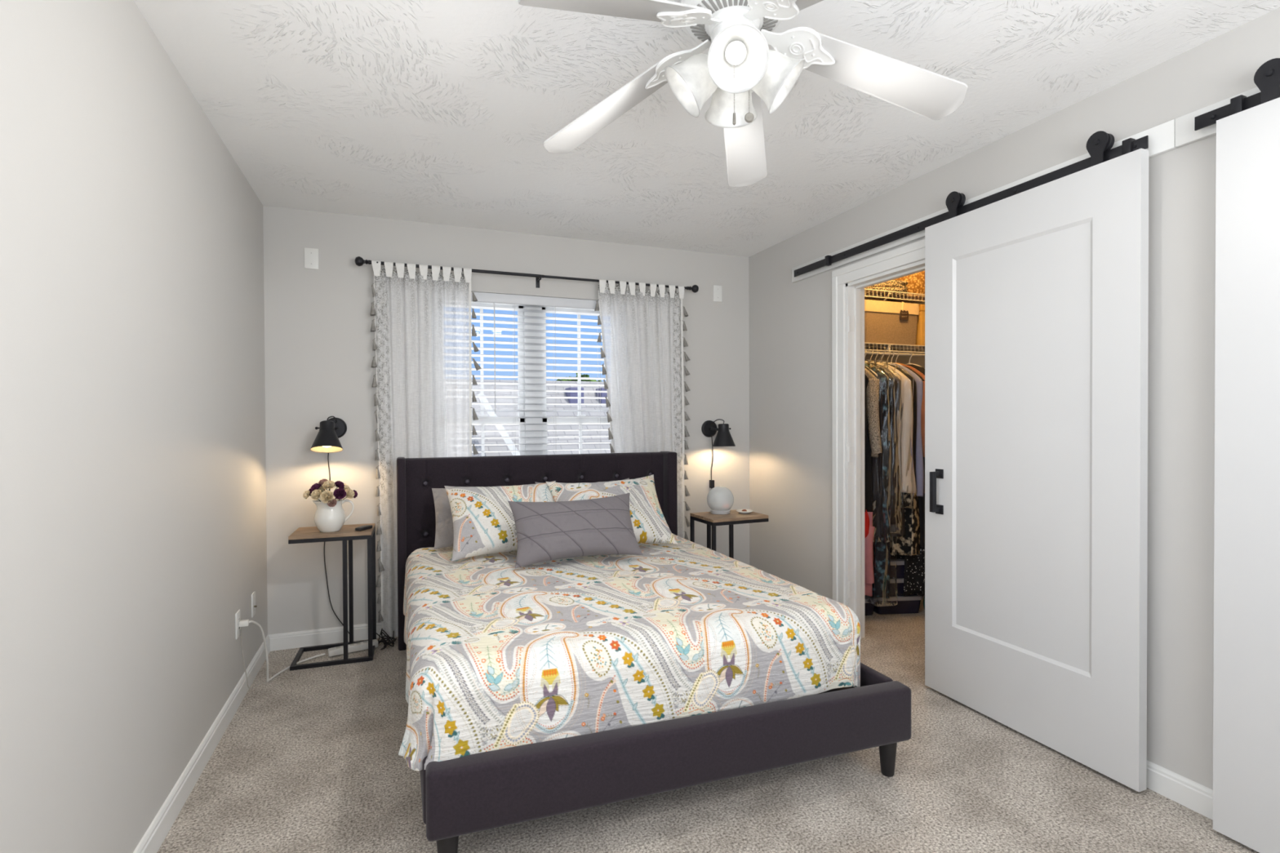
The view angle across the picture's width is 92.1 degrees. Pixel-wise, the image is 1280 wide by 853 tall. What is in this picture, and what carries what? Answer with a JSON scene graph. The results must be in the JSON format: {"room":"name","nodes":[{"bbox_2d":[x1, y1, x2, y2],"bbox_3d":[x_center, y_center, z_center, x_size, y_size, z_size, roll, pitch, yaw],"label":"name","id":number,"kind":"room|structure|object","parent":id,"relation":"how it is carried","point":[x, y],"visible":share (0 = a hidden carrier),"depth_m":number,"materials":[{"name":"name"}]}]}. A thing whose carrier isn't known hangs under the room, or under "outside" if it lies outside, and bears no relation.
{"room":"bedroom","nodes":[
{"label":"bedroom","id":0,"kind":"room"},
{"bbox_2d":[0,0,267,852],"bbox_3d":[-1.213,0.033,1.061,0.120,2.440,5.210,0,1,-21],"label":"wall","id":1,"kind":"structure","parent":0,"point":[133,532],"depth_m":1.59,"materials":[{"name":"grey paint"}]},
{"bbox_2d":[133,635,270,852],"bbox_3d":[-1.141,1.208,1.088,0.014,0.088,4.950,0,1,-21],"label":"baseboard","id":2,"kind":"structure","parent":1,"relation":"attached to","point":[153,837],"depth_m":2.16,"materials":[{"name":"white paint"}]},
{"bbox_2d":[235,609,240,639],"bbox_3d":[-1.801,0.887,2.764,0.008,0.115,0.070,0,1,-21],"label":"wall outlet","id":3,"kind":"object","parent":1,"relation":"attached to","point":[237,629],"visible":1,"depth_m":2.75,"materials":[{"name":"white plastic"}]},
{"bbox_2d":[240,629,265,688],"bbox_3d":[-1.814,1.078,2.887,0.047,0.322,0.179,0,1,10],"label":"wire","id":4,"kind":"object","parent":1,"relation":"attached to","point":[241,629],"visible":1,"depth_m":2.83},
{"bbox_2d":[251,591,257,617],"bbox_3d":[-1.912,0.881,3.061,0.017,0.115,0.070,0,1,-21],"label":"cable plate","id":5,"kind":"object","parent":1,"relation":"attached to","point":[253,595],"visible":1,"depth_m":3.04,"materials":[{"name":"white plastic"}]},
{"bbox_2d":[262,205,749,635],"bbox_3d":[-0.600,0.001,4.021,3.173,2.440,0.140,0,1,-21],"label":"wall","id":6,"kind":"structure","parent":0,"point":[319,353],"depth_m":3.56,"materials":[{"name":"grey paint"}]},
{"bbox_2d":[304,247,318,269],"bbox_3d":[-1.839,-0.940,3.451,0.070,0.115,0.007,0,1,-21],"label":"blank wall plate","id":7,"kind":"object","parent":6,"relation":"attached to","point":[311,255],"visible":1,"depth_m":3.45,"materials":[{"name":"white plastic"}]},
{"bbox_2d":[268,622,381,651],"bbox_3d":[-0.621,1.177,3.940,3.058,0.088,0.014,0,1,-21],"label":"baseboard","id":8,"kind":"structure","parent":6,"relation":"attached to","point":[291,640],"depth_m":3.47,"materials":[{"name":"white paint"}]},
{"bbox_2d":[310,416,349,634],"bbox_3d":[-1.686,0.582,3.390,0.204,1.281,0.256,0,1,-21],"label":"wall sconce","id":9,"kind":"object","parent":6,"relation":"attached to","point":[326,441],"visible":0.88,"depth_m":3.35,"materials":[{"name":"black metal"}]},
{"bbox_2d":[355,256,698,293],"bbox_3d":[-0.611,-0.922,3.873,2.144,0.082,0.115,0,1,-21],"label":"curtain rod","id":10,"kind":"object","parent":6,"relation":"attached to","point":[359,261],"visible":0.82,"depth_m":3.80,"materials":[{"name":"black metal"}]},
{"bbox_2d":[369,260,481,639],"bbox_3d":[-1.238,0.137,3.609,0.614,2.158,0.068,0,1,-21],"label":"curtain","id":11,"kind":"object","parent":10,"relation":"hanging from","point":[422,346],"visible":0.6,"depth_m":3.57,"materials":[{"name":"white fabric"}]},
{"bbox_2d":[594,279,690,540],"bbox_3d":[0.034,0.126,4.108,0.680,2.158,0.074,0,1,-21],"label":"curtain","id":12,"kind":"object","parent":10,"relation":"hanging from","point":[643,340],"visible":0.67,"depth_m":4.10,"materials":[{"name":"white fabric"}]},
{"bbox_2d":[471,302,609,456],"bbox_3d":[-0.687,-0.070,3.978,1.250,1.522,0.147,0,1,-21],"label":"window","id":13,"kind":"structure","parent":6,"relation":"in","point":[495,420],"depth_m":3.97,"materials":[{"name":"white plastic"}]},
{"bbox_2d":[471,291,611,455],"bbox_3d":[-0.669,-0.079,3.930,1.226,1.494,0.072,0,1,-21],"label":"window blind","id":14,"kind":"object","parent":13,"relation":"attached to","point":[482,297],"visible":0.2,"depth_m":3.94,"materials":[{"name":"white plastic"}]},
{"bbox_2d":[713,284,722,302],"bbox_3d":[0.553,-0.945,4.384,0.070,0.115,0.007,0,1,-21],"label":"blank wall plate","id":15,"kind":"object","parent":6,"relation":"attached to","point":[717,290],"visible":1,"depth_m":4.38,"materials":[{"name":"white plastic"}]},
{"bbox_2d":[701,418,735,488],"bbox_3d":[0.559,0.575,4.278,0.175,1.253,0.233,0,1,-21],"label":"wall sconce","id":16,"kind":"object","parent":6,"relation":"attached to","point":[723,437],"visible":0.86,"depth_m":4.22,"materials":[{"name":"black metal"}]},
{"bbox_2d":[709,480,714,488],"bbox_3d":[0.509,0.407,4.366,0.028,0.056,0.029,0,1,-21],"label":"switch","id":17,"kind":"object","parent":16,"relation":"attached to","point":[711,482],"depth_m":4.35,"materials":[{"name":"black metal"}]},
{"bbox_2d":[133,0,1279,257],"bbox_3d":[1.064,-1.246,1.939,5.020,0.080,5.210,0,1,-21],"label":"ceiling","id":18,"kind":"structure","parent":0,"point":[439,112],"depth_m":2.30,"materials":[{"name":"white paint"}]},
{"bbox_2d":[518,0,968,186],"bbox_3d":[0.220,-1.000,1.663,1.199,0.399,1.247,-1,1,-40],"label":"ceiling fan","id":19,"kind":"object","parent":18,"relation":"hanging from","point":[739,69],"visible":1,"depth_m":1.70,"materials":[{"name":"white plastic"}]},
{"bbox_2d":[156,596,1259,852],"bbox_3d":[1.075,1.264,1.964,5.020,0.060,5.210,0,1,-21],"label":"floor","id":20,"kind":"structure","parent":0,"point":[308,761],"depth_m":2.06,"materials":[{"name":"carpet"}]},
{"bbox_2d":[238,619,324,682],"bbox_3d":[-1.765,1.052,3.031,0.091,0.366,0.550,0,1,9],"label":"power cable","id":21,"kind":"object","parent":20,"relation":"on","point":[244,623],"visible":0.98,"depth_m":2.93,"materials":[{"name":"white plastic"}]},
{"bbox_2d":[288,523,376,671],"bbox_3d":[-1.637,0.892,3.311,0.385,0.680,0.285,0,1,-19],"label":"side table","id":22,"kind":"object","parent":20,"relation":"on","point":[347,532],"visible":0.9,"depth_m":3.23,"materials":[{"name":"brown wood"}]},
{"bbox_2d":[312,498,354,532],"bbox_3d":[-1.636,0.471,3.270,0.151,0.164,0.166,0,1,32],"label":"pitcher","id":23,"kind":"object","parent":22,"relation":"on","point":[326,518],"visible":0.98,"depth_m":3.21,"materials":[{"name":"white ceramic"}]},
{"bbox_2d":[302,490,320,502],"bbox_3d":[-1.701,0.394,3.229,0.111,0.121,0.046,0,1,-21],"label":"peony","id":24,"kind":"object","parent":23,"relation":"in","point":[306,494],"visible":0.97,"depth_m":3.20,"materials":[{"name":"beige plant"}]},
{"bbox_2d":[311,489,321,500],"bbox_3d":[-1.663,0.390,3.209,0.086,0.128,0.055,-1,1,-37],"label":"peony","id":25,"kind":"object","parent":23,"relation":"in","point":[315,495],"visible":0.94,"depth_m":3.19,"materials":[{"name":"beige plant"}]},
{"bbox_2d":[310,483,322,492],"bbox_3d":[-1.687,0.376,3.236,0.078,0.156,0.054,0,1,3],"label":"peony","id":26,"kind":"object","parent":23,"relation":"in","point":[315,486],"visible":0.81,"depth_m":3.22,"materials":[{"name":"purple plant"}]},
{"bbox_2d":[318,485,325,492],"bbox_3d":[-1.689,0.381,3.299,0.091,0.144,0.054,0,1,9],"label":"peony","id":27,"kind":"object","parent":23,"relation":"in","point":[321,488],"visible":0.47,"depth_m":3.30,"materials":[{"name":"beige plant"}]},
{"bbox_2d":[318,479,328,490],"bbox_3d":[-1.676,0.365,3.271,0.054,0.176,0.052,0,1,-21],"label":"peony","id":28,"kind":"object","parent":23,"relation":"in","point":[321,482],"visible":0.56,"depth_m":3.26,"materials":[{"name":"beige plant"}]},
{"bbox_2d":[319,490,334,503],"bbox_3d":[-1.614,0.392,3.204,0.065,0.124,0.094,0,1,8],"label":"peony","id":29,"kind":"object","parent":23,"relation":"in","point":[326,496],"visible":0.95,"depth_m":3.18,"materials":[{"name":"beige plant"}]},
{"bbox_2d":[321,480,335,490],"bbox_3d":[-1.634,0.368,3.241,0.067,0.170,0.064,0,1,-21],"label":"peony","id":30,"kind":"object","parent":23,"relation":"in","point":[329,484],"visible":0.95,"depth_m":3.23,"materials":[{"name":"beige plant"}]},
{"bbox_2d":[327,498,337,506],"bbox_3d":[-1.613,0.412,3.210,0.091,0.085,0.042,0,1,41],"label":"peony","id":31,"kind":"object","parent":23,"relation":"in","point":[332,504],"visible":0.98,"depth_m":3.19,"materials":[{"name":"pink plant"}]},
{"bbox_2d":[333,480,344,491],"bbox_3d":[-1.602,0.371,3.280,0.055,0.164,0.057,0,1,21],"label":"peony","id":32,"kind":"object","parent":23,"relation":"in","point":[339,484],"visible":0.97,"depth_m":3.27,"materials":[{"name":"purple plant"}]},
{"bbox_2d":[333,488,346,499],"bbox_3d":[-1.587,0.388,3.224,0.100,0.132,0.055,0,1,10],"label":"peony","id":33,"kind":"object","parent":23,"relation":"in","point":[340,494],"visible":0.97,"depth_m":3.21,"materials":[{"name":"purple plant"}]},
{"bbox_2d":[338,488,354,500],"bbox_3d":[-1.570,0.392,3.265,0.111,0.123,0.056,0,1,-21],"label":"peony","id":34,"kind":"object","parent":23,"relation":"in","point":[349,493],"visible":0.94,"depth_m":3.27,"materials":[{"name":"beige plant"}]},
{"bbox_2d":[343,484,349,489],"bbox_3d":[-1.616,0.381,3.321,0.097,0.144,0.054,-1,1,-40],"label":"peony","id":35,"kind":"object","parent":23,"relation":"in","point":[346,486],"visible":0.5,"depth_m":3.33,"materials":[{"name":"beige plant"}]},
{"bbox_2d":[342,489,357,499],"bbox_3d":[-1.577,0.397,3.304,0.120,0.112,0.046,0,1,-21],"label":"peony","id":36,"kind":"object","parent":23,"relation":"in","point":[355,491],"visible":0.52,"depth_m":3.31,"materials":[{"name":"purple plant"}]},
{"bbox_2d":[355,524,372,531],"bbox_3d":[-1.478,0.542,3.302,0.038,0.019,0.096,0,1,14],"label":"remote control","id":37,"kind":"object","parent":22,"relation":"on","point":[366,526],"visible":1,"depth_m":3.28,"materials":[{"name":"black plastic"}]},
{"bbox_2d":[327,639,377,657],"bbox_3d":[-1.567,1.209,3.370,0.250,0.037,0.048,-1,1,-35],"label":"power strip","id":38,"kind":"object","parent":20,"relation":"on","point":[353,647],"visible":0.84,"depth_m":3.35,"materials":[{"name":"white plastic"}]},
{"bbox_2d":[376,628,396,650],"bbox_3d":[-1.423,1.186,3.449,0.115,0.080,0.146,0,1,-21],"label":"cord tangle","id":39,"kind":"object","parent":20,"relation":"on","point":[384,642],"visible":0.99,"depth_m":3.46,"materials":[{"name":"black plastic"}]},
{"bbox_2d":[396,451,911,852],"bbox_3d":[-0.209,0.703,2.824,1.684,1.056,2.126,0,1,-21],"label":"upholstered bed","id":40,"kind":"object","parent":20,"relation":"on","point":[479,792],"visible":0.34,"depth_m":1.92,"materials":[{"name":"grey fabric"}]},
{"bbox_2d":[398,533,860,771],"bbox_3d":[-0.229,0.806,2.770,1.594,0.348,1.793,0,1,-21],"label":"duvet cover","id":41,"kind":"object","parent":40,"relation":"on","point":[500,655],"visible":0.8,"depth_m":2.04,"materials":[{"name":"multicoloured fabric"}]},
{"bbox_2d":[431,488,453,549],"bbox_3d":[-0.789,0.481,3.383,0.663,0.295,0.229,0,1,-22],"label":"pillow","id":42,"kind":"object","parent":41,"relation":"on","point":[444,535],"visible":0.17,"depth_m":3.25,"materials":[{"name":"grey fabric"}]},
{"bbox_2d":[444,480,555,561],"bbox_3d":[-0.671,0.464,3.131,0.585,0.327,0.301,-1,1,-23],"label":"pillow sham","id":43,"kind":"object","parent":41,"relation":"on","point":[484,523],"visible":0.66,"depth_m":3.01,"materials":[{"name":"fabric"}]},
{"bbox_2d":[507,493,643,568],"bbox_3d":[-0.301,0.477,2.894,0.609,0.290,0.213,0,1,-18],"label":"lumbar cushion","id":44,"kind":"object","parent":41,"relation":"on","point":[546,531],"visible":1,"depth_m":2.83,"materials":[{"name":"grey fabric"}]},
{"bbox_2d":[546,474,677,544],"bbox_3d":[-0.152,0.454,3.251,0.628,0.356,0.317,0,1,-21],"label":"pillow sham","id":45,"kind":"object","parent":41,"relation":"on","point":[649,524],"visible":0.51,"depth_m":3.22,"materials":[{"name":"fabric"}]},
{"bbox_2d":[689,509,768,558],"bbox_3d":[0.546,0.878,3.786,0.385,0.680,0.285,-1,1,-23],"label":"side table","id":46,"kind":"object","parent":20,"relation":"on","point":[734,517],"visible":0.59,"depth_m":3.68,"materials":[{"name":"brown wood"}]},
{"bbox_2d":[706,485,733,514],"bbox_3d":[0.498,0.454,3.825,0.166,0.168,0.166,0,1,-21],"label":"glass globe","id":47,"kind":"object","parent":46,"relation":"on","point":[720,499],"visible":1,"depth_m":3.77,"materials":[{"name":"white glass"}]},
{"bbox_2d":[736,509,752,514],"bbox_3d":[0.648,0.528,3.820,0.104,0.018,0.103,0,1,-21],"label":"dish","id":48,"kind":"object","parent":46,"relation":"on","point":[748,511],"visible":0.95,"depth_m":3.79,"materials":[{"name":"white ceramic"}]},
{"bbox_2d":[864,595,876,615],"bbox_3d":[1.357,1.155,4.075,0.286,0.110,0.316,0,1,-11],"label":"storage box","id":49,"kind":"object","parent":20,"relation":"on","point":[868,607],"visible":0.16,"depth_m":3.95,"materials":[{"name":"plastic"}]},
{"bbox_2d":[873,595,922,614],"bbox_3d":[1.660,1.151,4.150,0.316,0.114,0.376,0,1,-5],"label":"storage bin","id":50,"kind":"object","parent":20,"relation":"on","point":[906,604],"visible":0.42,"depth_m":3.98,"materials":[{"name":"plastic"}]},
{"bbox_2d":[889,577,917,596],"bbox_3d":[1.660,1.036,4.149,0.316,0.114,0.376,0,1,-5],"label":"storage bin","id":51,"kind":"object","parent":50,"relation":"on","point":[900,584],"visible":0.15,"depth_m":3.97,"materials":[{"name":"plastic"}]},
{"bbox_2d":[889,559,904,578],"bbox_3d":[1.659,0.921,4.148,0.316,0.114,0.376,0,1,-5],"label":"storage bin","id":52,"kind":"object","parent":51,"relation":"on","point":[900,563],"visible":0.15,"depth_m":3.97,"materials":[{"name":"plastic"}]},
{"bbox_2d":[864,360,897,606],"bbox_3d":[1.431,0.342,4.005,0.216,1.552,0.495,-1,1,-38],"label":"dress","id":53,"kind":"object","parent":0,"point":[884,603],"visible":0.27,"depth_m":3.84,"materials":[{"name":"white"}]},
{"bbox_2d":[864,298,924,368],"bbox_3d":[2.214,-0.006,3.439,1.647,2.440,2.610,0,1,-21],"label":"wall","id":54,"kind":"structure","parent":0,"point":[917,360],"depth_m":4.63,"materials":[{"name":"grey paint"}]},
{"bbox_2d":[864,342,924,362],"bbox_3d":[1.803,-0.377,4.347,1.547,0.343,0.415,0,1,-21],"label":"wire shelf","id":55,"kind":"object","parent":54,"relation":"attached to","point":[886,352],"visible":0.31,"depth_m":4.14,"materials":[{"name":"white metal"}]},
{"bbox_2d":[867,351,896,376],"bbox_3d":[1.511,-0.402,4.045,0.010,0.207,0.364,-1,1,-38],"label":"clothes hanger","id":56,"kind":"object","parent":55,"relation":"hanging from","point":[868,351],"visible":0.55,"depth_m":4.01,"materials":[{"name":"white metal"}]},
{"bbox_2d":[873,363,905,537],"bbox_3d":[1.518,0.141,4.041,0.162,1.112,0.430,-1,1,-38],"label":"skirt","id":57,"kind":"object","parent":56,"relation":"hanging from","point":[893,528],"visible":0.13,"depth_m":3.89,"materials":[{"name":"black fabric"}]},
{"bbox_2d":[864,299,919,349],"bbox_3d":[1.627,-0.691,4.209,0.476,0.287,0.289,0,1,-21],"label":"storage basket","id":58,"kind":"object","parent":55,"relation":"on","point":[885,322],"visible":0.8,"depth_m":4.09,"materials":[{"name":"beige fabric"}]},
{"bbox_2d":[893,304,924,351],"bbox_3d":[1.982,-0.691,4.352,0.271,0.280,0.276,0,1,-21],"label":"storage box","id":59,"kind":"object","parent":55,"relation":"on","point":[920,339],"visible":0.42,"depth_m":4.19,"materials":[{"name":"orange cardboard"}]},
{"bbox_2d":[906,351,922,367],"bbox_3d":[1.818,-0.404,4.165,0.010,0.207,0.364,-1,1,-38],"label":"clothes hanger","id":60,"kind":"object","parent":55,"relation":"hanging from","point":[908,363],"visible":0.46,"depth_m":4.15,"materials":[{"name":"white metal"}]},
{"bbox_2d":[907,364,924,374],"bbox_3d":[1.822,0.123,4.174,0.164,1.082,0.431,-1,1,-38],"label":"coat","id":61,"kind":"object","parent":60,"relation":"hanging from","point":[920,369],"visible":0.07,"depth_m":4.09,"materials":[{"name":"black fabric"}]},
{"bbox_2d":[864,288,924,351],"bbox_3d":[1.801,-0.725,4.343,1.547,0.343,0.415,0,1,-21],"label":"wire shelf","id":62,"kind":"object","parent":54,"relation":"attached to","point":[887,296],"visible":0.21,"depth_m":4.14,"materials":[{"name":"white metal"}]},
{"bbox_2d":[864,296,880,300],"bbox_3d":[1.627,-0.973,4.410,0.146,0.150,0.126,0,1,-21],"label":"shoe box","id":63,"kind":"object","parent":62,"relation":"on","point":[864,296],"visible":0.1,"depth_m":4.35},
{"bbox_2d":[864,280,907,298],"bbox_3d":[1.652,-0.945,4.210,0.386,0.100,0.219,0,1,-21],"label":"storage basket","id":64,"kind":"object","parent":62,"relation":"on","point":[892,285],"visible":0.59,"depth_m":4.13,"materials":[{"name":"beige wicker"}]},
{"bbox_2d":[886,271,924,302],"bbox_3d":[1.902,-1.026,4.377,0.356,0.255,0.356,0,1,-21],"label":"storage basket","id":65,"kind":"object","parent":62,"relation":"on","point":[916,282],"visible":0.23,"depth_m":4.21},
{"bbox_2d":[748,7,1279,790],"bbox_3d":[1.749,0.008,2.206,0.115,2.440,4.950,0,1,-21],"label":"wall","id":66,"kind":"structure","parent":0,"point":[791,451],"depth_m":2.08,"materials":[{"name":"grey paint"}]},
{"bbox_2d":[831,239,924,604],"bbox_3d":[1.301,0.158,3.162,0.026,2.125,0.945,0,1,-21],"label":"trim","id":67,"kind":"structure","parent":66,"relation":"attached to","point":[913,252],"depth_m":3.53,"materials":[{"name":"white paint"}]},
{"bbox_2d":[845,259,924,639],"bbox_3d":[1.367,0.205,3.188,0.119,2.030,0.755,0,1,-21],"label":"trim","id":68,"kind":"structure","parent":66,"relation":"attached to","point":[855,291],"depth_m":3.51,"materials":[{"name":"white paint"}]},
{"bbox_2d":[791,119,1177,282],"bbox_3d":[1.365,-0.962,2.985,0.019,0.092,2.097,0,1,-21],"label":"board","id":69,"kind":"object","parent":66,"relation":"attached to","point":[1162,137],"visible":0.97,"depth_m":2.68,"materials":[{"name":"white paint"}]},
{"bbox_2d":[794,135,1148,276],"bbox_3d":[1.336,-0.956,2.967,0.046,0.056,1.968,0,1,-21],"label":"door track","id":70,"kind":"object","parent":69,"relation":"attached to","point":[1128,145],"visible":0.88,"depth_m":2.61,"materials":[{"name":"black metal"}]},
{"bbox_2d":[924,130,1148,791],"bbox_3d":[1.490,0.088,2.456,0.102,2.250,0.896,0,1,-21],"label":"door","id":71,"kind":"structure","parent":66,"relation":"in","point":[1037,298],"depth_m":2.35,"materials":[{"name":"white paint"}]},
{"bbox_2d":[1146,760,1213,820],"bbox_3d":[1.829,1.188,1.849,0.014,0.088,1.910,0,1,-21],"label":"baseboard","id":72,"kind":"structure","parent":66,"relation":"attached to","point":[1187,793],"depth_m":2.01,"materials":[{"name":"white paint"}]},
{"bbox_2d":[1174,87,1260,147],"bbox_3d":[2.064,-0.947,1.192,0.019,0.092,1.748,0,1,-21],"label":"board","id":73,"kind":"object","parent":66,"relation":"attached to","point":[1185,134],"visible":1,"depth_m":1.96,"materials":[{"name":"white paint"}]},
{"bbox_2d":[1194,92,1260,130],"bbox_3d":[2.028,-0.941,1.194,0.046,0.056,1.578,0,1,-21],"label":"door track","id":74,"kind":"object","parent":73,"relation":"attached to","point":[1238,104],"visible":0.77,"depth_m":1.85,"materials":[{"name":"black metal"}]},
{"bbox_2d":[1213,57,1279,852],"bbox_3d":[1.888,0.096,1.435,0.102,2.250,0.896,0,1,-21],"label":"door","id":75,"kind":"structure","parent":66,"relation":"in","point":[1246,686],"depth_m":1.78,"materials":[{"name":"white paint"}]},
{"label":"clothes hanger","id":76,"kind":"object","parent":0,"visible":0},
{"bbox_2d":[864,378,866,511],"bbox_3d":[1.242,0.053,3.927,0.122,0.932,0.447,-1,1,-38],"label":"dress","id":77,"kind":"object","parent":76,"relation":"hanging from","point":[865,405],"visible":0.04,"depth_m":3.75,"materials":[{"name":"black fabric"}]},
{"label":"clothes hanger","id":78,"kind":"object","parent":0,"visible":0},
{"bbox_2d":[864,373,875,596],"bbox_3d":[1.290,0.318,3.941,0.144,1.462,0.470,-1,1,-38],"label":"dress","id":79,"kind":"object","parent":78,"relation":"hanging from","point":[868,528],"visible":0.22,"depth_m":3.79,"materials":[{"name":"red fabric"}]},
{"label":"clothes hanger","id":80,"kind":"object","parent":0,"visible":0},
{"bbox_2d":[864,364,884,538],"bbox_3d":[1.373,0.142,3.986,0.136,1.112,0.414,-1,1,-38],"label":"dress","id":81,"kind":"object","parent":80,"relation":"hanging from","point":[877,474],"visible":0.2,"depth_m":3.85,"materials":[{"name":"black fabric"}]},
{"bbox_2d":[864,360,891,542],"bbox_3d":[1.383,0.142,3.985,0.214,1.152,0.497,-1,1,-38],"label":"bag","id":82,"kind":"object","parent":80,"relation":"hanging from","point":[871,365],"visible":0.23,"depth_m":3.80,"materials":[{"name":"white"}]},
{"label":"clothes hanger","id":83,"kind":"object","parent":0,"visible":0},
{"bbox_2d":[864,363,890,598],"bbox_3d":[1.420,0.332,4.005,0.164,1.492,0.416,-1,1,-38],"label":"dress","id":84,"kind":"object","parent":83,"relation":"hanging from","point":[880,547],"visible":0.21,"depth_m":3.85,"materials":[{"name":"fabric"}]},
{"bbox_2d":[864,359,902,533],"bbox_3d":[1.472,0.116,4.017,0.208,1.102,0.494,-1,1,-38],"label":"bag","id":85,"kind":"object","parent":83,"relation":"hanging from","point":[898,450],"visible":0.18,"depth_m":3.82,"materials":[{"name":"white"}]},
{"label":"clothes hanger","id":86,"kind":"object","parent":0,"visible":0},
{"bbox_2d":[865,362,899,524],"bbox_3d":[1.476,0.101,4.021,0.174,1.032,0.438,-1,1,-38],"label":"dress","id":87,"kind":"object","parent":86,"relation":"hanging from","point":[892,384],"visible":0.17,"depth_m":3.85,"materials":[{"name":"fabric"}]},
{"label":"clothes hanger","id":88,"kind":"object","parent":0,"visible":0},
{"bbox_2d":[883,363,919,555],"bbox_3d":[1.608,0.200,4.072,0.243,1.232,0.462,-1,1,-38],"label":"dress","id":89,"kind":"object","parent":88,"relation":"hanging from","point":[908,544],"visible":0.14,"depth_m":3.91,"materials":[{"name":"black fabric"}]},
{"label":"clothes hanger","id":90,"kind":"object","parent":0,"visible":0},
{"bbox_2d":[890,363,924,596],"bbox_3d":[1.678,0.332,4.097,0.238,1.497,0.468,-1,1,-38],"label":"dress","id":91,"kind":"object","parent":90,"relation":"hanging from","point":[914,565],"visible":0.16,"depth_m":3.95,"materials":[{"name":"black fabric"}]},
{"label":"outside","id":92,"kind":"structure","parent":0,"visible":0},
{"bbox_3d":[-9.177,3.855,49.258,100.000,0.100,89.400,0,1,-21],"label":"ground","id":93,"kind":"structure","parent":92,"visible":0},
{"bbox_2d":[471,379,612,456],"bbox_3d":[-0.860,1.558,11.364,18.000,5.180,6.385,0,1,-21],"label":"house","id":94,"kind":"structure","parent":93,"relation":"on","point":[490,441],"depth_m":12.81,"materials":[{"name":"grey"}]},
{"bbox_2d":[564,386,583,405],"bbox_3d":[-1.464,-0.594,13.775,0.320,0.540,0.450,0,1,-21],"label":"roof vent","id":95,"kind":"object","parent":94,"relation":"attached to","point":[566,393],"depth_m":13.56,"materials":[{"name":"metal"}]},
{"bbox_2d":[595,387,607,403],"bbox_3d":[-0.793,-0.599,14.036,0.320,0.540,0.450,0,1,-21],"label":"roof vent","id":96,"kind":"object","parent":94,"relation":"attached to","point":[602,394],"depth_m":13.79,"materials":[{"name":"metal"}]},
{"bbox_2d":[555,373,601,382],"bbox_3d":[-2.582,0.844,25.724,2.571,6.360,2.635,0,1,-21],"label":"leafy tree","id":97,"kind":"object","parent":93,"relation":"on","point":[584,375],"visible":0.03,"depth_m":25.46,"materials":[{"name":"green plant"}]},
{"label":"clothes hanger","id":98,"kind":"object","parent":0,"visible":0},
{"bbox_2d":[900,364,924,457],"bbox_3d":[1.719,0.009,4.101,0.136,0.852,0.489,-1,1,-38],"label":"jacket","id":99,"kind":"object","parent":98,"relation":"hanging from","point":[922,410],"visible":0.11,"depth_m":3.91,"materials":[{"name":"orange fabric"}]},
{"label":"clothes hanger","id":100,"kind":"object","parent":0,"visible":0},
{"bbox_2d":[879,363,916,493],"bbox_3d":[1.563,0.001,4.045,0.199,0.832,0.486,-1,1,-38],"label":"shirt","id":101,"kind":"object","parent":100,"relation":"hanging from","point":[906,392],"visible":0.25,"depth_m":3.87,"materials":[{"name":"beige fabric"}]},
{"bbox_2d":[874,360,913,508],"bbox_3d":[1.560,0.041,4.050,0.209,0.952,0.492,-1,1,-38],"label":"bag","id":102,"kind":"object","parent":101,"relation":"on","point":[910,451],"visible":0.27,"depth_m":3.86,"materials":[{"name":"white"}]},
{"label":"clothes hanger","id":103,"kind":"object","parent":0,"visible":0},
{"bbox_2d":[888,363,924,497],"bbox_3d":[1.658,0.017,4.089,0.095,0.867,0.459,-1,1,-38],"label":"shirt","id":104,"kind":"object","parent":103,"relation":"hanging from","point":[919,384],"visible":0.2,"depth_m":3.92,"materials":[{"name":"grey fabric"}]},
{"label":"clothes hanger","id":105,"kind":"object","parent":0,"visible":0},
{"bbox_2d":[864,368,881,457],"bbox_3d":[1.342,-0.113,3.950,0.114,0.602,0.473,-1,1,-34],"label":"tweed top","id":106,"kind":"object","parent":105,"relation":"hanging from","point":[873,388],"visible":0.3,"depth_m":3.76,"materials":[{"name":"beige fabric"}]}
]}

